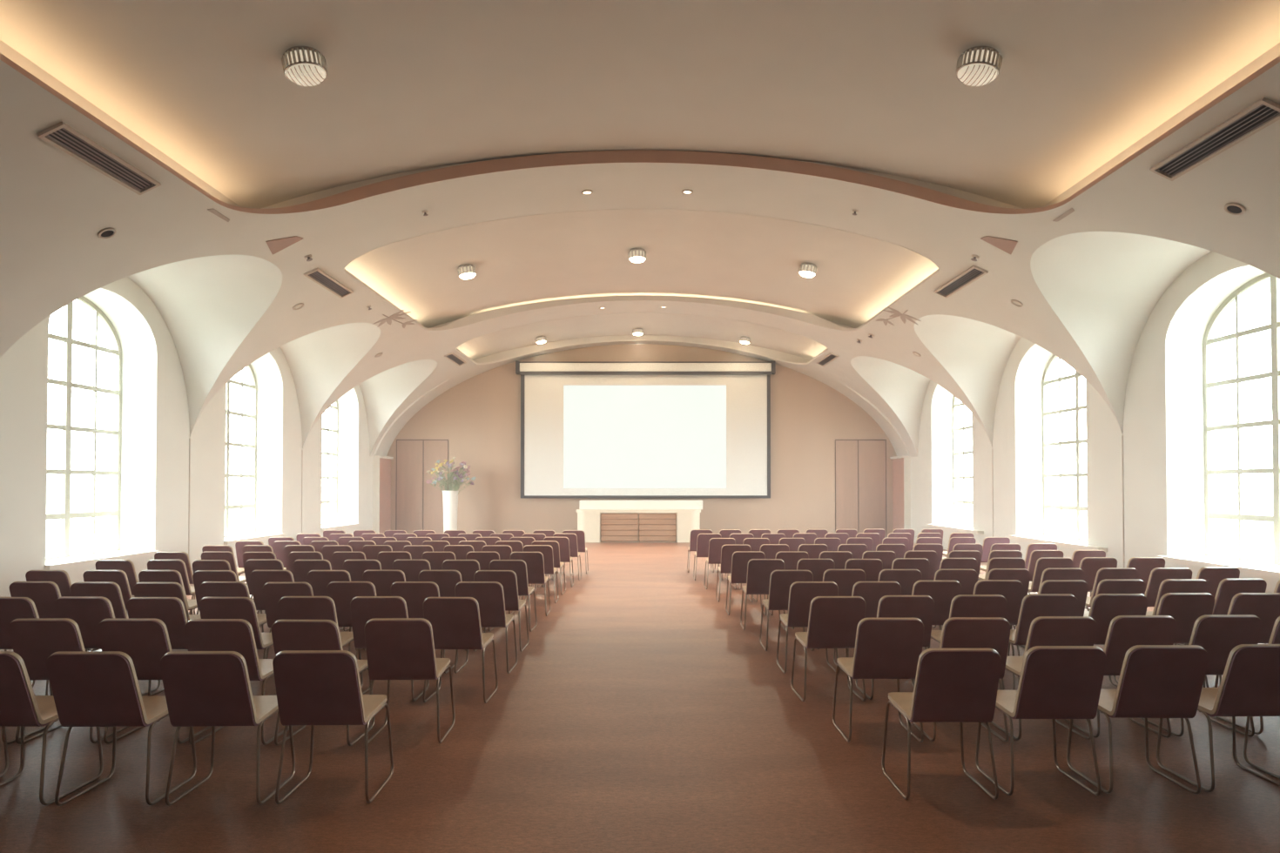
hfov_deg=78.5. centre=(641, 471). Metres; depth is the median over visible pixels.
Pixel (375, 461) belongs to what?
trim
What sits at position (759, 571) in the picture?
chair
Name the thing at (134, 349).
window
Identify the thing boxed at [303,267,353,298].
ceiling vent
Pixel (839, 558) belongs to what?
chair
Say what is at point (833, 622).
chair
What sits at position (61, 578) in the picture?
chair
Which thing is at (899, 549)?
chair
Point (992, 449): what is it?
trim
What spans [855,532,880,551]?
chair
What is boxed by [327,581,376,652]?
chair
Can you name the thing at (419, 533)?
chair
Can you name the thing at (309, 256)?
sprinkler head
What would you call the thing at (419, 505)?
door
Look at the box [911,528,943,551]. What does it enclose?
chair
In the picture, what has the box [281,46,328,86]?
ceiling lamp
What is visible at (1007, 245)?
wedge
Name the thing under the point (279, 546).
chair
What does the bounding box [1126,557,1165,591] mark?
chair
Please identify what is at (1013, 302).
recessed light
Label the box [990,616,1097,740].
chair
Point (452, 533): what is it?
chair
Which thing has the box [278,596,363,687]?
chair
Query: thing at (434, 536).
chair
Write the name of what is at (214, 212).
ceiling vent
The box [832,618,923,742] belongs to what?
chair
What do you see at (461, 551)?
chair
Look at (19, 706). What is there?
chair
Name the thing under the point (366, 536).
chair
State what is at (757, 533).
chair
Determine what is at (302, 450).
trim
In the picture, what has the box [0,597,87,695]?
chair
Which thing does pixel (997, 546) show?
chair
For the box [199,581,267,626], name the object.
chair
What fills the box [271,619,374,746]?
chair
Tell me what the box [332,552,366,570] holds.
chair
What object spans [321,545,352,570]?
chair
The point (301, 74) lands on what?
diffuser
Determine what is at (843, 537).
chair
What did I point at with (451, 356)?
ceiling vent
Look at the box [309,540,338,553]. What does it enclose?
chair
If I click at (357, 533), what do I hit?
chair
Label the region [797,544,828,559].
chair
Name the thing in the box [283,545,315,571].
chair
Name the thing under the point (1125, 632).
chair
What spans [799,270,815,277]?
diffuser
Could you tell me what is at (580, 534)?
chair
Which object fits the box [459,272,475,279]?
diffuser
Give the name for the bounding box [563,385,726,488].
picture
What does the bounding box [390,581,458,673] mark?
chair
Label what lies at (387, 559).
chair
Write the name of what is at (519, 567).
chair
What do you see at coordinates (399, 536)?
chair
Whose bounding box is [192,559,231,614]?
chair
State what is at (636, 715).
floor
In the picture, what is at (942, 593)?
chair
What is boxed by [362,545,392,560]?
chair
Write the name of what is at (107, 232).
recessed light
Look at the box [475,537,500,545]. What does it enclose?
chair
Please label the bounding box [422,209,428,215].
sprinkler head
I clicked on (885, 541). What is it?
chair
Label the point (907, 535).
chair
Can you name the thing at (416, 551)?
chair
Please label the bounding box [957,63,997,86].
diffuser
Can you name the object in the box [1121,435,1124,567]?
trim
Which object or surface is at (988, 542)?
chair
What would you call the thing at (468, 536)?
chair
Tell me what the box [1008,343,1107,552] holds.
window
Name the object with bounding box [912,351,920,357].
recessed light
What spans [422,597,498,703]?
chair
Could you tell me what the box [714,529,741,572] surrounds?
chair
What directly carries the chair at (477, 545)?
on the floor
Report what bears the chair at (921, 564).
on the floor
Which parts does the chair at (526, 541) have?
backrest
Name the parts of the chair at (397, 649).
leg, backrest, seat, leg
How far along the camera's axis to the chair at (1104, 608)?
6.33 m
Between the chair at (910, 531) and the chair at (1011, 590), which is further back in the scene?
the chair at (910, 531)
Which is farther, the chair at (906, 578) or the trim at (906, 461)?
the trim at (906, 461)
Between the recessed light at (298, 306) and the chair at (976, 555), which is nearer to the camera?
the chair at (976, 555)
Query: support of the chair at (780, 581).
on the floor
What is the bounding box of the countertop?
[576,509,700,512]
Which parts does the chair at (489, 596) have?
leg, backrest, seat, leg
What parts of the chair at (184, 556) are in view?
backrest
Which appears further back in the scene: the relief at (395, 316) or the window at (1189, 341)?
the relief at (395, 316)
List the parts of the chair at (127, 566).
backrest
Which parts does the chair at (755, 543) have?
backrest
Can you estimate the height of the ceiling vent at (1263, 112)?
0.167 m
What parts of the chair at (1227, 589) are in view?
backrest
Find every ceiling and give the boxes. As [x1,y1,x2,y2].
[0,0,1279,230]
[0,60,1279,457]
[343,208,939,330]
[456,312,827,364]
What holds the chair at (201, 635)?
on the floor
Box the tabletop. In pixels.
[579,500,702,509]
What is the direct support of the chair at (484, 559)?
on the floor
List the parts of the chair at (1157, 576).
backrest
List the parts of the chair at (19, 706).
leg, backrest, seat, leg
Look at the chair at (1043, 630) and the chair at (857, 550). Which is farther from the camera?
the chair at (857, 550)
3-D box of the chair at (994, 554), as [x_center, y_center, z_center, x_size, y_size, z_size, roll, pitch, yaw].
[4.892,1.502,10.801,0.509,0.872,0.625,0,-1,0]
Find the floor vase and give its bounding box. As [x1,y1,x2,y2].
[442,491,458,533]
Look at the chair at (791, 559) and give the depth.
10.33 m
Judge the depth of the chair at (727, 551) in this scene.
11.56 m
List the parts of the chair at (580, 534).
backrest, leg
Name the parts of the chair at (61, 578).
backrest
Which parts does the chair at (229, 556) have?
backrest, seat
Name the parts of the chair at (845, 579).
backrest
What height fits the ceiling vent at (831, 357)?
0.145 m
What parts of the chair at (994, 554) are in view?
seat, backrest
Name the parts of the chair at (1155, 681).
leg, seat, backrest, leg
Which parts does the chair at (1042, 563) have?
seat, backrest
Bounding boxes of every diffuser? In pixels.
[286,63,325,86]
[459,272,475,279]
[629,256,645,262]
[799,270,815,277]
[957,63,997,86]
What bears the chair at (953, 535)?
on the floor
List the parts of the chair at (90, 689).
leg, backrest, seat, leg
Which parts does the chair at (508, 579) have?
backrest, seat, leg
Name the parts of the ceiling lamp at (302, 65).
ceiling plate, lamp shade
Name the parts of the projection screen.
case lid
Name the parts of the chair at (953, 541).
backrest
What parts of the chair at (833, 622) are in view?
leg, seat, backrest, leg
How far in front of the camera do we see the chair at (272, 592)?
7.08 m
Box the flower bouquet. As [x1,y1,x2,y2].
[425,457,476,494]
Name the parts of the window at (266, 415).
frame, sill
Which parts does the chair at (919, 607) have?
leg, backrest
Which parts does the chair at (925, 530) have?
backrest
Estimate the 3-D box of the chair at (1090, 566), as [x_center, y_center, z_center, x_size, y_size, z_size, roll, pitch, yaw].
[5.548,1.485,9.783,0.509,0.872,0.625,0,-1,-1]
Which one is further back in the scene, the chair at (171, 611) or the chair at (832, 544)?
the chair at (832, 544)
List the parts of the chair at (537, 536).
backrest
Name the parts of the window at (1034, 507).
sill, frame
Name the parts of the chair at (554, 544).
backrest, leg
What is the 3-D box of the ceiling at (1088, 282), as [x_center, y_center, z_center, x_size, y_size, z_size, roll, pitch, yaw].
[0.000,-2.488,11.095,16.400,3.677,28.100,0,-1,0]
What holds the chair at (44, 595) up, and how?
on the floor
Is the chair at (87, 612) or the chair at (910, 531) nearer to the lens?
the chair at (87, 612)
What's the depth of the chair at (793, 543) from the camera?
12.97 m
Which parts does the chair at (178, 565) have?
backrest, seat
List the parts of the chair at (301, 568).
backrest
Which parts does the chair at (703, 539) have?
leg, backrest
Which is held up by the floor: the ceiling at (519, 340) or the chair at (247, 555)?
the chair at (247, 555)
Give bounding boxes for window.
[44,288,161,570]
[223,352,285,545]
[321,388,361,531]
[926,384,983,534]
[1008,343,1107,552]
[1156,265,1279,579]
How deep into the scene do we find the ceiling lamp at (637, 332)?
23.46 m
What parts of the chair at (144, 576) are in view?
backrest, seat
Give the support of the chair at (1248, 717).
on the floor
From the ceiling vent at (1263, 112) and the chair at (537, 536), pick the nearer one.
the ceiling vent at (1263, 112)
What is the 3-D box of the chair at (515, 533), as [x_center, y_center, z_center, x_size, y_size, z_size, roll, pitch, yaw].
[-2.482,1.584,15.455,0.509,0.872,0.625,0,-1,1]
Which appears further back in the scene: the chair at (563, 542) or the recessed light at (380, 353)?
the recessed light at (380, 353)
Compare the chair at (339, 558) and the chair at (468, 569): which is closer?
the chair at (468, 569)
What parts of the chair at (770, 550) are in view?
backrest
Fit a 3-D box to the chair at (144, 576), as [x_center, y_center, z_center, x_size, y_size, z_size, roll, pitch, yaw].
[-4.972,1.460,8.364,0.509,0.872,0.625,0,-1,2]
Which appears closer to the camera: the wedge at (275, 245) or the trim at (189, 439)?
the wedge at (275, 245)
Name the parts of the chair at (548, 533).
backrest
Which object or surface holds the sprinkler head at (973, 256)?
attached to the ceiling at (1088, 282)
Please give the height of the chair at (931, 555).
0.872 m
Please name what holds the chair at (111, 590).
on the floor
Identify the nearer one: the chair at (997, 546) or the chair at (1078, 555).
the chair at (1078, 555)
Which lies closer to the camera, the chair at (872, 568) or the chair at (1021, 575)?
the chair at (1021, 575)
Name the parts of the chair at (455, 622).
leg, backrest, seat, leg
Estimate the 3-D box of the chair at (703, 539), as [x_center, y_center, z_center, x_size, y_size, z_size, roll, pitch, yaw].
[1.219,1.565,14.399,0.509,0.872,0.625,0,-1,-1]
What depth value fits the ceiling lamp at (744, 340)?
23.45 m
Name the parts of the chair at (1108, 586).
seat, backrest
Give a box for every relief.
[371,309,417,328]
[875,306,921,325]
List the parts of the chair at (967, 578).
backrest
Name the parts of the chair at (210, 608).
backrest, seat, leg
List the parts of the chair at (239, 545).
backrest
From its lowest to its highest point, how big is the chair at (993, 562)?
0.872 m
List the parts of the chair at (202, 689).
leg, backrest, seat, leg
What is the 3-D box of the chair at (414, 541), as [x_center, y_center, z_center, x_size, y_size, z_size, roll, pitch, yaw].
[-3.750,1.549,13.459,0.509,0.872,0.625,0,-1,0]
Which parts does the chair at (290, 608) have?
backrest, seat, leg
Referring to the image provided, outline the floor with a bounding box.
[0,542,1279,852]
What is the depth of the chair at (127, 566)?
9.19 m
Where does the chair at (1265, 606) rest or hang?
on the floor
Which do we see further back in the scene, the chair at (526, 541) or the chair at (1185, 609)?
the chair at (526, 541)
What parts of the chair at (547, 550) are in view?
backrest, leg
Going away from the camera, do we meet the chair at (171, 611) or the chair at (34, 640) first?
the chair at (34, 640)
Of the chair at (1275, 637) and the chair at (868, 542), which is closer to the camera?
the chair at (1275, 637)
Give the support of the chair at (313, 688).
on the floor
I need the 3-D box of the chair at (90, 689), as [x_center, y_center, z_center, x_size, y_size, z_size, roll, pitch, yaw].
[-2.918,1.391,4.402,0.509,0.872,0.625,0,-1,-1]
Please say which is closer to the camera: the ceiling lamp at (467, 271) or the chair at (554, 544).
the chair at (554, 544)
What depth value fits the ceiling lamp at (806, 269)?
15.55 m
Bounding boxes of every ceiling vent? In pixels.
[36,121,161,195]
[207,208,229,222]
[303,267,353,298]
[444,352,466,366]
[815,352,839,366]
[934,264,988,297]
[1052,207,1074,222]
[1149,97,1279,181]
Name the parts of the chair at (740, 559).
leg, backrest, leg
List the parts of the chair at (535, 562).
backrest, leg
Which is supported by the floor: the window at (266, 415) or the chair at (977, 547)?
the chair at (977, 547)
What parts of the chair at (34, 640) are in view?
leg, backrest, leg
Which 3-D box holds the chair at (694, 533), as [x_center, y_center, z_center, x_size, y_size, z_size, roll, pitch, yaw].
[1.175,1.588,15.693,0.509,0.872,0.625,0,-1,0]
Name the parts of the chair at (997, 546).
seat, backrest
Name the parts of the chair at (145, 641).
leg, backrest, leg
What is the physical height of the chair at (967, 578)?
0.872 m
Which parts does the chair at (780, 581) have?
leg, seat, backrest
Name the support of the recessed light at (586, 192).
in the ceiling at (1088, 282)
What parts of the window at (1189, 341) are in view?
sill, frame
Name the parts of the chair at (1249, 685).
leg, seat, backrest, leg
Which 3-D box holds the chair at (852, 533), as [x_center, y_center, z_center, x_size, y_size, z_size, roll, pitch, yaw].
[4.068,1.590,15.818,0.509,0.872,0.625,0,-1,1]
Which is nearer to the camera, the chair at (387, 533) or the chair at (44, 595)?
the chair at (44, 595)
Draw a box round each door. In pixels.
[395,439,448,533]
[835,439,886,538]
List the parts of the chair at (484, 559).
backrest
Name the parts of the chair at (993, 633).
leg, backrest, leg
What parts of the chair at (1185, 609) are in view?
backrest, leg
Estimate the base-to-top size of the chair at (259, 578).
0.872 m
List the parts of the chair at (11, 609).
backrest, leg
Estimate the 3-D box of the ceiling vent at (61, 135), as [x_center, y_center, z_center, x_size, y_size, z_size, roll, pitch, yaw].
[-5.597,-3.232,8.158,0.267,0.166,1.500,0,-1,0]
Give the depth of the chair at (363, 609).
6.18 m
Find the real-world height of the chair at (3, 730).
0.872 m
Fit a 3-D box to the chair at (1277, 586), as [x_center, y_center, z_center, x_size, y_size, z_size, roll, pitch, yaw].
[6.200,1.447,7.643,0.509,0.872,0.625,0,-1,0]
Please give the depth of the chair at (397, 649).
5.20 m
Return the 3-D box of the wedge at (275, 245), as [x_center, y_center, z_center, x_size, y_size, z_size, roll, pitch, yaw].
[-5.286,-3.341,11.403,0.514,0.232,0.433,0,-1,10]
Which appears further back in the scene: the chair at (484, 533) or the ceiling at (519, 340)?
the ceiling at (519, 340)
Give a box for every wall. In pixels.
[0,276,372,597]
[386,343,896,538]
[910,251,1279,592]
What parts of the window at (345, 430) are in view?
frame, sill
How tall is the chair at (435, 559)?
0.872 m
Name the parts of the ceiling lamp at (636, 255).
lamp shade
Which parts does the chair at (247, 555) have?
backrest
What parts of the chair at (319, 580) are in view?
backrest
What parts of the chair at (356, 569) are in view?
backrest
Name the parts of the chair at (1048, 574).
backrest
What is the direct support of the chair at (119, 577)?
on the floor
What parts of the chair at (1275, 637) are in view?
leg, backrest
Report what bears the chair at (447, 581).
on the floor
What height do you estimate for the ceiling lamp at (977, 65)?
0.308 m
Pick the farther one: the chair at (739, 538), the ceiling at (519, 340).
the ceiling at (519, 340)
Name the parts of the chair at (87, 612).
backrest, leg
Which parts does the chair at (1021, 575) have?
backrest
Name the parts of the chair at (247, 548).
backrest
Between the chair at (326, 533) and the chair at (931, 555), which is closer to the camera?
the chair at (931, 555)
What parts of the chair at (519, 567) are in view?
backrest, seat, leg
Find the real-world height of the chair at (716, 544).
0.872 m
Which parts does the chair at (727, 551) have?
leg, backrest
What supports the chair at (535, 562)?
on the floor
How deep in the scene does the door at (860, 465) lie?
25.07 m
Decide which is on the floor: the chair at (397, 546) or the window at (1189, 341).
the chair at (397, 546)
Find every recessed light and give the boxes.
[97,228,116,239]
[292,303,303,309]
[374,352,382,357]
[581,189,592,195]
[681,189,693,194]
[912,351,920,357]
[1010,299,1023,307]
[1223,202,1245,215]
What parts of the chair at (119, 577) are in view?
backrest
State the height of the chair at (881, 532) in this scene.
0.872 m
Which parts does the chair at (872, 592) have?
leg, backrest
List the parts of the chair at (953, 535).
backrest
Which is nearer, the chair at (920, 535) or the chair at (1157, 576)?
the chair at (1157, 576)
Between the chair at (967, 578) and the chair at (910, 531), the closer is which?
the chair at (967, 578)
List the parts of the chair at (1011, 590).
backrest, leg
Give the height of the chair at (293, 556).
0.872 m
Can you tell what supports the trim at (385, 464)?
attached to the wall at (23, 367)
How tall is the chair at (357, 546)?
0.872 m
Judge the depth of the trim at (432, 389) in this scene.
23.94 m
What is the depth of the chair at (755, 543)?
12.93 m
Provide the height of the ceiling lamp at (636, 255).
0.252 m
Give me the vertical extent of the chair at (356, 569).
0.872 m
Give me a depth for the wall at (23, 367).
13.55 m
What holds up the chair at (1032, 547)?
on the floor
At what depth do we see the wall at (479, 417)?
25.12 m
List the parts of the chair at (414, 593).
backrest, leg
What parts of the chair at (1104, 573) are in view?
seat, backrest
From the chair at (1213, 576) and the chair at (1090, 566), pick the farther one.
the chair at (1090, 566)
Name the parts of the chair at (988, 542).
backrest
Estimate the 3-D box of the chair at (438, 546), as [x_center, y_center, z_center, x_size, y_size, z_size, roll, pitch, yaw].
[-3.236,1.533,12.577,0.509,0.872,0.625,0,-1,0]
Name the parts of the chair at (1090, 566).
backrest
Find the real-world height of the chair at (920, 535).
0.872 m
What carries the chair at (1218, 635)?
on the floor
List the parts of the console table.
slat door, slat door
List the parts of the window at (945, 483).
sill, frame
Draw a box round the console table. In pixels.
[576,500,702,542]
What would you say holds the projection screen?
hanging from the ceiling at (1088, 282)
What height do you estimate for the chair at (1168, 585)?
0.872 m
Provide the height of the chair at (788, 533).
0.872 m
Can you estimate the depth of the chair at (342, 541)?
13.20 m
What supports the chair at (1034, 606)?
on the floor
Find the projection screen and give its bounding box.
[515,360,775,498]
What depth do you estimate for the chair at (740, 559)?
10.38 m
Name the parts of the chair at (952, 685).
leg, seat, backrest, leg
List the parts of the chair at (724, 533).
backrest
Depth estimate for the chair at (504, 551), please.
11.37 m
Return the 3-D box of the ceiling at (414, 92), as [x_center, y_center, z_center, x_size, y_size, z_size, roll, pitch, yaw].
[0.000,-3.950,6.320,11.040,1.282,9.420,0,-1,0]
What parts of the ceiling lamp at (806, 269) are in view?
lamp shade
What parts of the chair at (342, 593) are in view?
leg, backrest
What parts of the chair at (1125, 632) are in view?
leg, backrest, leg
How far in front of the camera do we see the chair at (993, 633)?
5.20 m
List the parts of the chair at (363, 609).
leg, backrest, leg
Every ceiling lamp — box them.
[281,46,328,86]
[457,263,476,279]
[535,336,546,343]
[628,248,646,262]
[632,328,643,336]
[739,336,750,343]
[798,262,817,277]
[955,46,1002,86]
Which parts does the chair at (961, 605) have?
seat, backrest, leg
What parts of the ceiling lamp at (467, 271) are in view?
lamp shade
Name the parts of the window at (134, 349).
frame, sill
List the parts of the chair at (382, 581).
backrest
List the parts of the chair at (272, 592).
leg, backrest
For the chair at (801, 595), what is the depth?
7.14 m
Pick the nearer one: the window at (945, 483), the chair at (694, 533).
the chair at (694, 533)
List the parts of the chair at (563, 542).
backrest, leg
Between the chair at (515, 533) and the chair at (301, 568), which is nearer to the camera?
the chair at (301, 568)
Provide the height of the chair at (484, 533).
0.872 m
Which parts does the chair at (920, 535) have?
backrest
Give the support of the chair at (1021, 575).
on the floor
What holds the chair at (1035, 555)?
on the floor
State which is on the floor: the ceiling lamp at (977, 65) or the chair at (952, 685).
the chair at (952, 685)
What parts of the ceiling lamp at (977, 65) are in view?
lamp shade, ceiling plate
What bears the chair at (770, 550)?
on the floor
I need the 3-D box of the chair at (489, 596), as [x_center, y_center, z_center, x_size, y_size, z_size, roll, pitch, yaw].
[-1.474,1.443,7.382,0.509,0.872,0.625,0,-1,1]
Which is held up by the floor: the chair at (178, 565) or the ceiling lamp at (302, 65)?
the chair at (178, 565)
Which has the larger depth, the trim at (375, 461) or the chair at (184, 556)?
the trim at (375, 461)
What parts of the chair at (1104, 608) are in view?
leg, backrest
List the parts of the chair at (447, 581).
backrest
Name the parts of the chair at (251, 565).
backrest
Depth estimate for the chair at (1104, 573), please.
8.29 m
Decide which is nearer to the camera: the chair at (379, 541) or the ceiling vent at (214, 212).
the ceiling vent at (214, 212)
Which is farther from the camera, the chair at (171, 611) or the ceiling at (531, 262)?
the ceiling at (531, 262)
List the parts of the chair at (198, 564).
backrest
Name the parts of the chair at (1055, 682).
leg, seat, backrest, leg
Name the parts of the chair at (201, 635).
leg, backrest, seat, leg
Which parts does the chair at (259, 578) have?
backrest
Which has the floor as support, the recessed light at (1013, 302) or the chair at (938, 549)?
the chair at (938, 549)
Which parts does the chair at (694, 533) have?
leg, backrest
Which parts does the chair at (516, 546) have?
backrest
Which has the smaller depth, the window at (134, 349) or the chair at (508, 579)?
the chair at (508, 579)
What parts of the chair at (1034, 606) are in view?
leg, seat, backrest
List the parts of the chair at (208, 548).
backrest, seat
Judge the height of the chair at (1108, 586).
0.872 m
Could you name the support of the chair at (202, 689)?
on the floor
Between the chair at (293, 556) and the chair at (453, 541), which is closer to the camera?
the chair at (293, 556)
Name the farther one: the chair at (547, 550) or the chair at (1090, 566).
the chair at (547, 550)
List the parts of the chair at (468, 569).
backrest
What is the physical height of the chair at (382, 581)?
0.872 m
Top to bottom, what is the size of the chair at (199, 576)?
0.872 m
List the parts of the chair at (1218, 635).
leg, backrest, leg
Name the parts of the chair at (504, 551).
backrest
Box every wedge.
[265,235,303,254]
[980,235,1017,254]
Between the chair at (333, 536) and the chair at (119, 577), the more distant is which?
the chair at (333, 536)
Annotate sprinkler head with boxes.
[303,254,312,261]
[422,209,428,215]
[852,209,858,215]
[970,254,979,261]
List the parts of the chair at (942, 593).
backrest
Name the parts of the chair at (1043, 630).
leg, seat, backrest, leg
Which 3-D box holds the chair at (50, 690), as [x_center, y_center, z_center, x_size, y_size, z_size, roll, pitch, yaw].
[-4.516,1.408,5.405,0.509,0.872,0.625,0,-1,-1]
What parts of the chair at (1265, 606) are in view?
leg, backrest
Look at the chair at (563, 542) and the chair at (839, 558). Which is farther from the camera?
the chair at (563, 542)
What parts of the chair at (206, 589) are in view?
backrest, seat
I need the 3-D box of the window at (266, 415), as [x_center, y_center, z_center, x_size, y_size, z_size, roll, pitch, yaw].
[-8.530,-0.614,16.658,0.820,4.170,2.510,0,-1,0]
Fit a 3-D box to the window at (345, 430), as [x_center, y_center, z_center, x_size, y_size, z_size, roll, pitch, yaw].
[-8.530,-0.532,21.383,0.820,4.170,2.640,0,-1,0]
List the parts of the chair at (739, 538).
backrest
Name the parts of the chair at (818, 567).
backrest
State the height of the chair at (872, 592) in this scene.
0.872 m
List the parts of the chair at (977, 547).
backrest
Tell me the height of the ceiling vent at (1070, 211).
0.041 m
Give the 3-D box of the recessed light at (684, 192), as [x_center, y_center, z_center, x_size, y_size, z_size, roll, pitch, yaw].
[0.700,-4.284,12.027,0.169,0.022,0.169,0,-1,7]
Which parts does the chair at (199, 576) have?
backrest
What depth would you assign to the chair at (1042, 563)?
9.47 m
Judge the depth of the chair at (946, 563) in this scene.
9.41 m
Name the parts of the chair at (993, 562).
backrest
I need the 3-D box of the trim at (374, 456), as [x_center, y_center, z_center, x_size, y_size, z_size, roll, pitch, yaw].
[-8.090,-0.430,24.516,0.260,0.070,1.210,0,-1,0]
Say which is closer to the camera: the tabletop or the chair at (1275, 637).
the chair at (1275, 637)
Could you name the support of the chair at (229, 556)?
on the floor
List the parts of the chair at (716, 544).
leg, backrest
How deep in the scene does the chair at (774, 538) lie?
14.14 m
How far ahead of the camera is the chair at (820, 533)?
15.51 m
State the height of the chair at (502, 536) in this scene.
0.872 m
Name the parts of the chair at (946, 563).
backrest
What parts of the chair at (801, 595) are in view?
leg, seat, backrest, leg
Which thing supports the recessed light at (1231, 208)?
in the ceiling at (1088, 282)
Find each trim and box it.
[188,438,190,559]
[301,450,303,533]
[372,455,393,458]
[372,458,379,533]
[374,377,453,454]
[379,458,390,533]
[829,377,909,454]
[889,455,910,458]
[892,458,903,529]
[903,458,910,529]
[991,449,993,537]
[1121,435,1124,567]
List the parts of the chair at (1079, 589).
leg, backrest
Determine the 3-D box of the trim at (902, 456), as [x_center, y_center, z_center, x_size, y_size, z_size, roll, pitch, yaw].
[8.090,-0.430,24.516,0.260,0.070,1.210,0,-1,0]
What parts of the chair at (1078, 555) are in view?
backrest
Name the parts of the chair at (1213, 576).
backrest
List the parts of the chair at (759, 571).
leg, seat, backrest, leg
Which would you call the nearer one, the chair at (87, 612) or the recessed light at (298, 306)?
the chair at (87, 612)
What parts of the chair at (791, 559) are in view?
backrest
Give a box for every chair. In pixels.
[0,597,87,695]
[0,651,103,805]
[0,727,8,777]
[1,680,54,744]
[7,618,128,744]
[9,581,61,619]
[25,570,85,649]
[46,651,196,806]
[54,596,160,695]
[70,581,128,619]
[82,570,132,651]
[95,559,138,613]
[97,618,211,743]
[126,597,188,695]
[133,582,201,621]
[138,570,197,614]
[147,559,195,614]
[154,552,200,614]
[160,651,295,806]
[183,619,293,745]
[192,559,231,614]
[192,570,263,633]
[198,597,273,659]
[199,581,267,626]
[201,551,246,582]
[202,545,253,599]
[235,540,263,576]
[242,545,286,585]
[242,552,276,612]
[244,559,283,626]
[249,570,294,650]
[262,582,313,659]
[268,537,294,550]
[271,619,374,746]
[272,540,301,567]
[272,650,393,804]
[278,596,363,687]
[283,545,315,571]
[288,552,323,582]
[293,559,345,630]
[296,533,321,545]
[303,537,329,545]
[307,570,361,650]
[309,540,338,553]
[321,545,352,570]
[323,530,345,539]
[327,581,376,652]
[329,533,353,542]
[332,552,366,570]
[337,537,363,545]
[343,559,381,631]
[347,540,376,552]
[350,596,429,701]
[353,530,376,537]
[361,533,385,540]
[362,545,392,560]
[362,570,405,651]
[364,618,455,743]
[370,537,397,545]
[377,552,411,570]
[383,540,411,552]
[384,530,406,537]
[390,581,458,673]
[392,533,417,540]
[392,559,431,581]
[403,545,433,559]
[405,537,431,545]
[413,530,435,537]
[418,570,466,651]
[422,540,450,552]
[422,552,455,570]
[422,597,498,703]
[425,533,449,540]
[440,537,466,545]
[442,559,487,631]
[444,530,466,537]
[444,545,474,559]
[454,581,517,673]
[457,533,481,540]
[458,540,486,552]
[466,552,507,613]
[472,530,495,537]
[473,570,528,652]
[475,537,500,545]
[481,545,520,599]
[488,559,537,632]
[489,533,513,540]
[494,540,529,586]
[502,530,525,537]
[508,552,550,616]
[509,537,541,587]
[521,533,551,580]
[521,545,559,603]
[530,540,565,595]
[532,530,559,573]
[541,537,573,587]
[552,533,581,580]
[560,530,588,574]
[687,529,714,572]
[693,533,722,580]
[704,538,736,589]
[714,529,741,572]
[715,545,752,602]
[725,533,754,580]
[725,551,767,615]
[737,538,769,589]
[740,559,786,630]
[748,529,770,538]
[752,544,789,601]
[759,570,814,651]
[761,533,785,544]
[766,551,808,615]
[776,529,799,538]
[776,581,839,673]
[778,538,805,551]
[787,559,834,629]
[791,596,866,701]
[792,532,816,544]
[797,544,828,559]
[805,529,828,538]
[814,538,840,551]
[816,569,865,649]
[818,551,852,569]
[824,532,848,544]
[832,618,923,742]
[833,581,901,673]
[835,529,857,538]
[837,544,867,559]
[844,559,882,581]
[846,538,873,551]
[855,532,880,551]
[855,595,934,700]
[862,529,885,544]
[862,551,895,570]
[875,544,905,559]
[878,569,921,595]
[882,538,908,552]
[882,648,1001,800]
[887,532,911,551]
[891,558,929,580]
[892,529,914,551]
[903,550,936,580]
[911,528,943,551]
[911,580,961,630]
[912,544,943,572]
[912,617,1010,741]
[916,532,941,538]
[916,537,942,545]
[923,569,977,648]
[924,594,1006,690]
[931,558,977,627]
[935,537,975,572]
[942,532,973,557]
[947,550,981,581]
[952,543,982,580]
[972,579,1023,656]
[975,646,1106,795]
[977,550,1022,579]
[979,537,1010,580]
[979,543,1020,572]
[984,558,1024,626]
[986,568,1030,648]
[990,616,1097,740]
[997,593,1077,690]
[1007,579,1088,656]
[1015,568,1084,626]
[1024,543,1057,569]
[1027,550,1063,581]
[1028,557,1072,594]
[1063,615,1177,738]
[1066,645,1208,794]
[1071,550,1105,609]
[1078,557,1117,596]
[1083,579,1145,616]
[1084,567,1138,611]
[1088,593,1148,687]
[1113,592,1214,687]
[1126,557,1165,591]
[1141,614,1262,737]
[1144,567,1192,645]
[1145,579,1208,615]
[1156,644,1279,792]
[1174,578,1266,645]
[1180,566,1239,645]
[1184,592,1279,685]
[1214,616,1279,734]
[1243,716,1279,779]
[1264,579,1279,644]
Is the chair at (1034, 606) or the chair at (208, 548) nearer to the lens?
the chair at (1034, 606)
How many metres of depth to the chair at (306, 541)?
13.19 m
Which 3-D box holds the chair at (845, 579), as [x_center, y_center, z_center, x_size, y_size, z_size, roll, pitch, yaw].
[2.119,1.461,8.442,0.509,0.872,0.625,0,-1,0]
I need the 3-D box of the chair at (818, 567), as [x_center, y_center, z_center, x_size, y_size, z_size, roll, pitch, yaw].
[2.078,1.481,9.598,0.509,0.872,0.625,0,-1,1]
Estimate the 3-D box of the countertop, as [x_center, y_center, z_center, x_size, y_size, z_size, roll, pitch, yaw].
[-0.100,1.226,24.082,3.840,0.090,0.660,0,-1,0]
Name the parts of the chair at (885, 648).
leg, seat, backrest, leg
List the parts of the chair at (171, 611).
backrest, leg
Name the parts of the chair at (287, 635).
leg, backrest, leg, seat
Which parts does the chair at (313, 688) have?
leg, backrest, seat, leg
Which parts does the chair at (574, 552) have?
backrest, leg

